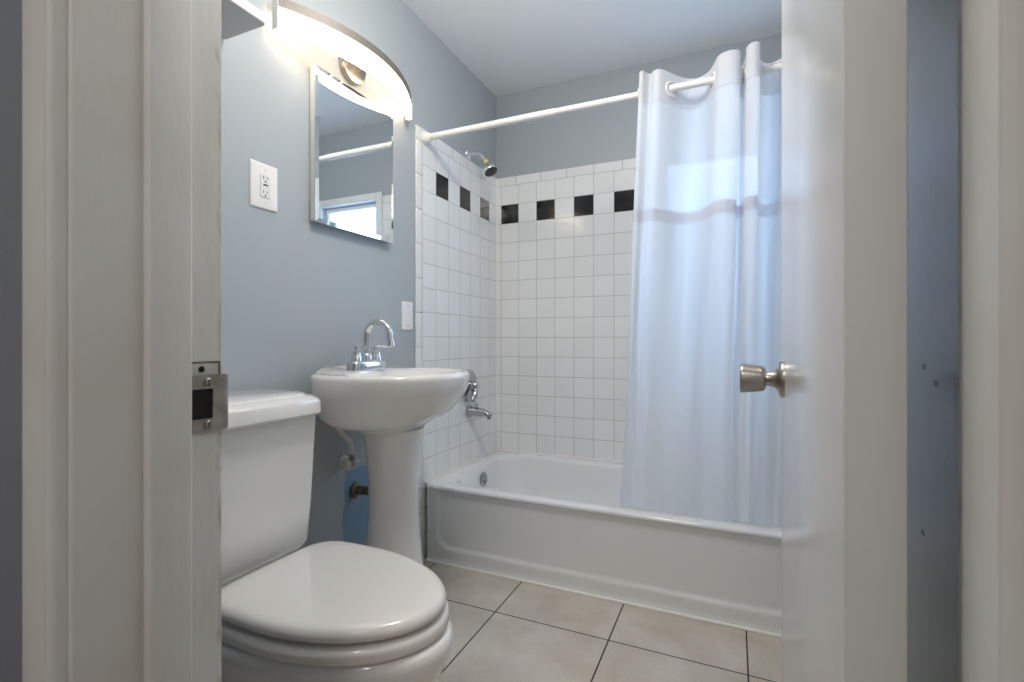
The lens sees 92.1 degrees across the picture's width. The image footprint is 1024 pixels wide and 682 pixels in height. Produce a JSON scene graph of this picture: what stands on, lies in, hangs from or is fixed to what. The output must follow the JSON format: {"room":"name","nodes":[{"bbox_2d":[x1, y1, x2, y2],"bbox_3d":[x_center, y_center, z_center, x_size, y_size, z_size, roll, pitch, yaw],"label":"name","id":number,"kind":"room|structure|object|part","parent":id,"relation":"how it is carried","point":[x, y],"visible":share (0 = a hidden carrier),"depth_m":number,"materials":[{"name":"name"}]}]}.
{"room":"hallway","nodes":[
{"label":"hallway","id":0,"kind":"room"},
{"bbox_2d":[0,0,21,681],"bbox_3d":[-0.204,-0.228,0.440,3.800,2.400,0.146,0,0,24],"label":"wall","id":1,"kind":"structure","parent":0,"point":[10,10],"depth_m":0.49,"materials":[{"name":"grey paint"}]},
{"bbox_2d":[22,0,67,681],"bbox_3d":[-0.435,-0.078,0.456,0.060,2.100,0.014,0,0,24],"label":"trim","id":2,"kind":"structure","parent":1,"relation":"attached to","point":[44,22],"depth_m":0.45,"materials":[{"name":"white paint"}]},
{"bbox_2d":[68,0,220,681],"bbox_3d":[-0.375,-0.058,0.517,0.032,2.060,0.146,0,0,24],"label":"trim","id":3,"kind":"structure","parent":1,"relation":"attached to","point":[144,76],"depth_m":0.50,"materials":[{"name":"white paint"}]},
{"bbox_2d":[192,361,227,434],"bbox_3d":[-0.347,0.064,0.571,0.010,0.081,0.049,0,0,13],"label":"strike plate","id":4,"kind":"object","parent":3,"relation":"attached to","point":[209,392],"visible":1,"depth_m":0.56,"materials":[{"name":"metal"}]},
{"bbox_2d":[740,0,907,681],"bbox_3d":[0.386,-0.051,0.626,0.182,2.023,0.677,0,0,26],"label":"door","id":5,"kind":"structure","parent":1,"relation":"in","point":[840,379],"depth_m":0.33,"materials":[{"name":"white paint"}]},
{"bbox_3d":[0.468,0.068,0.885,0.034,0.066,0.066,0,0,26],"label":"knob","id":6,"kind":"part","parent":5,"relation":"part of","materials":[{"name":"silver metal"}]},
{"bbox_2d":[958,0,1023,681],"bbox_3d":[0.249,-0.058,0.237,0.032,2.060,0.146,0,0,24],"label":"trim","id":7,"kind":"structure","parent":1,"relation":"attached to","point":[990,32],"depth_m":0.24,"materials":[{"name":"white paint"}]},
{"bbox_2d":[221,0,495,553],"bbox_3d":[-0.569,-0.228,1.947,0.100,2.400,2.304,0,0,24],"label":"wall","id":8,"kind":"structure","parent":0,"point":[298,293],"depth_m":1.64,"materials":[{"name":"paint"}]},
{"bbox_2d":[221,0,264,39],"bbox_3d":[-0.779,-0.817,1.156,0.164,0.058,0.340,0,0,24],"label":"wall shelf","id":9,"kind":"object","parent":8,"relation":"attached to","point":[238,17],"visible":0.47,"depth_m":1.25,"materials":[{"name":"grey paint"}]},
{"bbox_2d":[249,159,276,212],"bbox_3d":[-0.730,-0.456,1.455,0.010,0.134,0.094,0,0,24],"label":"electrical outlet","id":10,"kind":"object","parent":8,"relation":"attached to","point":[262,177],"visible":1,"depth_m":1.45,"materials":[{"name":"white plastic"}]},
{"bbox_2d":[260,174,269,198],"bbox_3d":[-0.727,-0.456,1.454,0.003,0.067,0.034,0,0,24],"label":"receptacle","id":11,"kind":"object","parent":10,"relation":"attached to","point":[264,178],"depth_m":1.45,"materials":[{"name":"white plastic"}]},
{"bbox_2d":[272,0,411,120],"bbox_3d":[-0.528,-0.987,1.742,0.143,0.127,0.664,0,0,24],"label":"vanity light","id":12,"kind":"object","parent":8,"relation":"attached to","point":[358,56],"visible":1,"depth_m":1.60,"materials":[{"name":"white"}]},
{"bbox_2d":[339,455,360,470],"bbox_3d":[-0.574,0.426,1.736,0.065,0.046,0.077,0,0,24],"label":"valve","id":13,"kind":"object","parent":8,"relation":"attached to","point":[345,463],"visible":0.99,"depth_m":1.72,"materials":[{"name":"silver metal"}]},
{"bbox_2d":[336,428,354,459],"bbox_3d":[-0.571,0.326,1.679,0.018,0.180,0.134,0,0,8],"label":"supply hose","id":14,"kind":"object","parent":13,"relation":"attached to","point":[342,434],"visible":0.77,"depth_m":1.71,"materials":[{"name":"white"}]},
{"bbox_3d":[-0.572,0.427,1.712,0.042,0.042,0.035,0,0,24],"label":"handle","id":15,"kind":"part","parent":13,"relation":"part of","materials":[{"name":"silver metal"}]},
{"bbox_2d":[310,64,392,243],"bbox_3d":[-0.568,-0.645,1.791,0.030,0.512,0.403,0,0,24],"label":"mirror","id":16,"kind":"object","parent":8,"relation":"attached to","point":[351,136],"visible":1,"depth_m":1.74,"materials":[{"name":"mirror"}]},
{"bbox_2d":[351,482,367,498],"bbox_3d":[-0.517,0.547,1.800,0.120,0.060,0.060,0,0,10],"label":"drain pipe","id":17,"kind":"object","parent":8,"relation":"attached to","point":[356,490],"visible":0.43,"depth_m":1.79,"materials":[{"name":"metal"}]},
{"bbox_2d":[401,301,412,329],"bbox_3d":[-0.444,-0.107,2.095,0.007,0.120,0.076,0,0,24],"label":"blank plate","id":18,"kind":"object","parent":8,"relation":"attached to","point":[406,307],"visible":1,"depth_m":2.08,"materials":[{"name":"white plastic"}]},
{"bbox_2d":[415,124,421,545],"bbox_3d":[-0.410,0.013,2.170,0.008,1.916,0.047,0,0,24],"label":"trim","id":19,"kind":"structure","parent":8,"relation":"attached to","point":[418,130],"depth_m":2.16,"materials":[{"name":"white tile"}]},
{"bbox_2d":[421,128,495,558],"bbox_3d":[-0.245,0.013,2.539,0.006,1.918,0.759,0,0,24],"label":"wall tile","id":20,"kind":"structure","parent":8,"relation":"attached to","point":[458,278],"depth_m":2.47,"materials":[{"name":"white tile"}]},
{"bbox_2d":[462,369,479,401],"bbox_3d":[-0.200,0.232,2.555,0.064,0.168,0.168,0,0,24],"label":"shower valve","id":21,"kind":"object","parent":20,"relation":"attached to","point":[471,393],"visible":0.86,"depth_m":2.54,"materials":[{"name":"silver metal"}]},
{"bbox_3d":[-0.193,0.274,2.536,0.035,0.076,0.059,0,0,24],"label":"lever","id":22,"kind":"part","parent":21,"relation":"part of","materials":[{"name":"silver metal"}]},
{"bbox_2d":[465,404,491,418],"bbox_3d":[-0.167,0.361,2.541,0.136,0.076,0.060,0,0,24],"label":"tub spout","id":23,"kind":"object","parent":20,"relation":"attached to","point":[470,410],"visible":1,"depth_m":2.53,"materials":[{"name":"silver metal"}]},
{"bbox_2d":[421,62,781,143],"bbox_3d":[0.300,-0.907,1.895,1.517,0.054,0.054,0,0,24],"label":"shower rod","id":24,"kind":"object","parent":20,"relation":"attached to","point":[427,137],"visible":0.6,"depth_m":1.93,"materials":[{"name":"white metal"}]},
{"bbox_2d":[620,41,781,526],"bbox_3d":[0.695,-0.126,1.768,0.661,1.672,0.268,0,0,24],"label":"shower curtain","id":25,"kind":"object","parent":24,"relation":"hanging from","point":[706,291],"visible":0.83,"depth_m":1.79,"materials":[{"name":"white fabric"}]},
{"bbox_3d":[0.695,0.137,1.792,0.639,1.147,0.222,0,0,24],"label":"panel","id":26,"kind":"part","parent":25,"relation":"part of","materials":[{"name":"white fabric"}]},
{"bbox_3d":[0.714,-0.665,1.713,0.572,0.373,0.178,0,0,24],"label":"sheer panel","id":27,"kind":"part","parent":25,"relation":"part of","materials":[{"name":"white fabric"}]},
{"bbox_2d":[465,148,496,176],"bbox_3d":[-0.156,-0.925,2.539,0.169,0.161,0.073,0,0,24],"label":"shower","id":28,"kind":"object","parent":8,"relation":"attached to","point":[490,169],"visible":1,"depth_m":2.52,"materials":[{"name":"silver metal"}]},
{"bbox_3d":[-0.177,-0.954,2.556,0.108,0.068,0.018,0,0,24],"label":"arm","id":29,"kind":"part","parent":28,"relation":"part of","materials":[{"name":"silver metal"}]},
{"bbox_2d":[402,0,781,96],"bbox_3d":[0.172,-1.478,1.615,1.724,0.100,2.304,0,0,24],"label":"ceiling","id":30,"kind":"structure","parent":0,"point":[511,46],"depth_m":2.27,"materials":[{"name":"white paint"}]},
{"bbox_2d":[423,557,781,681],"bbox_3d":[0.148,1.022,1.562,1.724,0.100,2.420,0,0,24],"label":"floor","id":31,"kind":"structure","parent":0,"point":[505,630],"depth_m":1.59,"materials":[{"name":"tile"}]},
{"bbox_2d":[221,389,452,681],"bbox_3d":[-0.466,0.554,1.133,0.733,0.835,0.398,0,0,24],"label":"toilet","id":32,"kind":"object","parent":31,"relation":"on","point":[326,611],"visible":0.74,"depth_m":1.07,"materials":[{"name":"white ceramic"}]},
{"bbox_3d":[-0.699,0.379,1.238,0.204,0.377,0.370,0,0,24],"label":"tank","id":33,"kind":"part","parent":32,"relation":"part of","materials":[{"name":"white ceramic"}]},
{"bbox_3d":[-0.689,0.167,1.234,0.243,0.059,0.394,0,0,24],"label":"tank lid","id":34,"kind":"part","parent":32,"relation":"part of","materials":[{"name":"white ceramic"}]},
{"bbox_3d":[-0.370,0.544,1.091,0.481,0.031,0.374,0,0,24],"label":"seat lid","id":35,"kind":"part","parent":32,"relation":"part of","materials":[{"name":"white plastic"}]},
{"bbox_3d":[-0.370,0.582,1.091,0.494,0.032,0.387,0,0,24],"label":"seat","id":36,"kind":"part","parent":32,"relation":"part of","materials":[{"name":"white plastic"}]},
{"bbox_3d":[-0.453,0.786,1.128,0.704,0.372,0.398,0,0,24],"label":"bowl","id":37,"kind":"part","parent":32,"relation":"part of","materials":[{"name":"white ceramic"}]},
{"bbox_2d":[310,365,469,563],"bbox_3d":[-0.382,0.529,1.666,0.463,0.886,0.562,0,0,24],"label":"pedestal sink","id":38,"kind":"object","parent":31,"relation":"on","point":[391,407],"visible":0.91,"depth_m":1.58,"materials":[{"name":"white ceramic"}]},
{"bbox_2d":[346,319,394,370],"bbox_3d":[-0.469,0.012,1.705,0.150,0.178,0.168,0,0,24],"label":"faucet","id":39,"kind":"object","parent":38,"relation":"on","point":[366,361],"visible":1,"depth_m":1.70,"materials":[{"name":"silver metal"}]},
{"bbox_3d":[-0.529,0.044,1.676,0.038,0.058,0.038,0,0,24],"label":"handle","id":40,"kind":"part","parent":39,"relation":"part of","materials":[{"name":"silver metal"}]},
{"bbox_3d":[-0.487,0.044,1.769,0.038,0.058,0.038,0,0,24],"label":"handle","id":41,"kind":"part","parent":39,"relation":"part of","materials":[{"name":"silver metal"}]},
{"bbox_3d":[-0.464,0.002,1.703,0.134,0.158,0.038,0,0,24],"label":"spout","id":42,"kind":"part","parent":39,"relation":"part of","materials":[{"name":"silver metal"}]},
{"bbox_3d":[-0.481,0.022,1.770,0.084,0.011,0.011,0,0,-10],"label":"lever","id":43,"kind":"part","parent":39,"relation":"part of","materials":[{"name":"silver metal"}]},
{"bbox_2d":[310,365,469,436],"bbox_3d":[-0.382,0.195,1.666,0.463,0.218,0.562,0,0,24],"label":"basin","id":44,"kind":"object","parent":38,"relation":"in","point":[390,401],"depth_m":1.46,"materials":[{"name":"white ceramic"}]},
{"bbox_2d":[426,451,781,634],"bbox_3d":[0.447,0.804,2.225,1.506,0.335,0.750,0,0,24],"label":"bathtub","id":45,"kind":"object","parent":31,"relation":"on","point":[562,522],"visible":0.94,"depth_m":1.91,"materials":[{"name":"white ceramic"}]},
{"bbox_3d":[-0.143,0.704,2.513,0.013,0.072,0.072,0,0,24],"label":"overflow plate","id":46,"kind":"part","parent":45,"relation":"part of","materials":[{"name":"silver metal"}]},
{"bbox_2d":[426,451,781,540],"bbox_3d":[0.447,0.768,2.225,1.506,0.262,0.750,0,0,24],"label":"basin","id":47,"kind":"object","parent":45,"relation":"in","point":[499,495],"depth_m":2.08,"materials":[{"name":"white ceramic"}]},
{"bbox_2d":[496,33,781,178],"bbox_3d":[0.623,-0.228,2.620,1.524,2.400,0.100,0,0,24],"label":"wall","id":48,"kind":"structure","parent":0,"point":[607,133],"depth_m":2.67,"materials":[{"name":"grey paint"}]},
{"bbox_2d":[497,158,635,461],"bbox_3d":[0.604,-0.087,2.571,1.518,1.718,0.006,0,0,24],"label":"wall tile","id":49,"kind":"structure","parent":48,"relation":"attached to","point":[564,236],"depth_m":2.71,"materials":[{"name":"white tile"}]},
{"bbox_2d":[425,179,781,637],"bbox_3d":[0.447,0.015,2.225,1.522,1.922,0.762,0,0,24],"label":"trim","id":50,"kind":"structure","parent":48,"relation":"attached to","point":[443,474],"depth_m":1.99,"materials":[{"name":"white"}]},
{"bbox_2d":[908,0,957,681],"bbox_3d":[0.912,-0.228,1.282,0.100,2.400,2.304,0,0,24],"label":"wall","id":51,"kind":"structure","parent":0,"point":[932,24],"depth_m":0.70,"materials":[{"name":"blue paint"}]}
]}

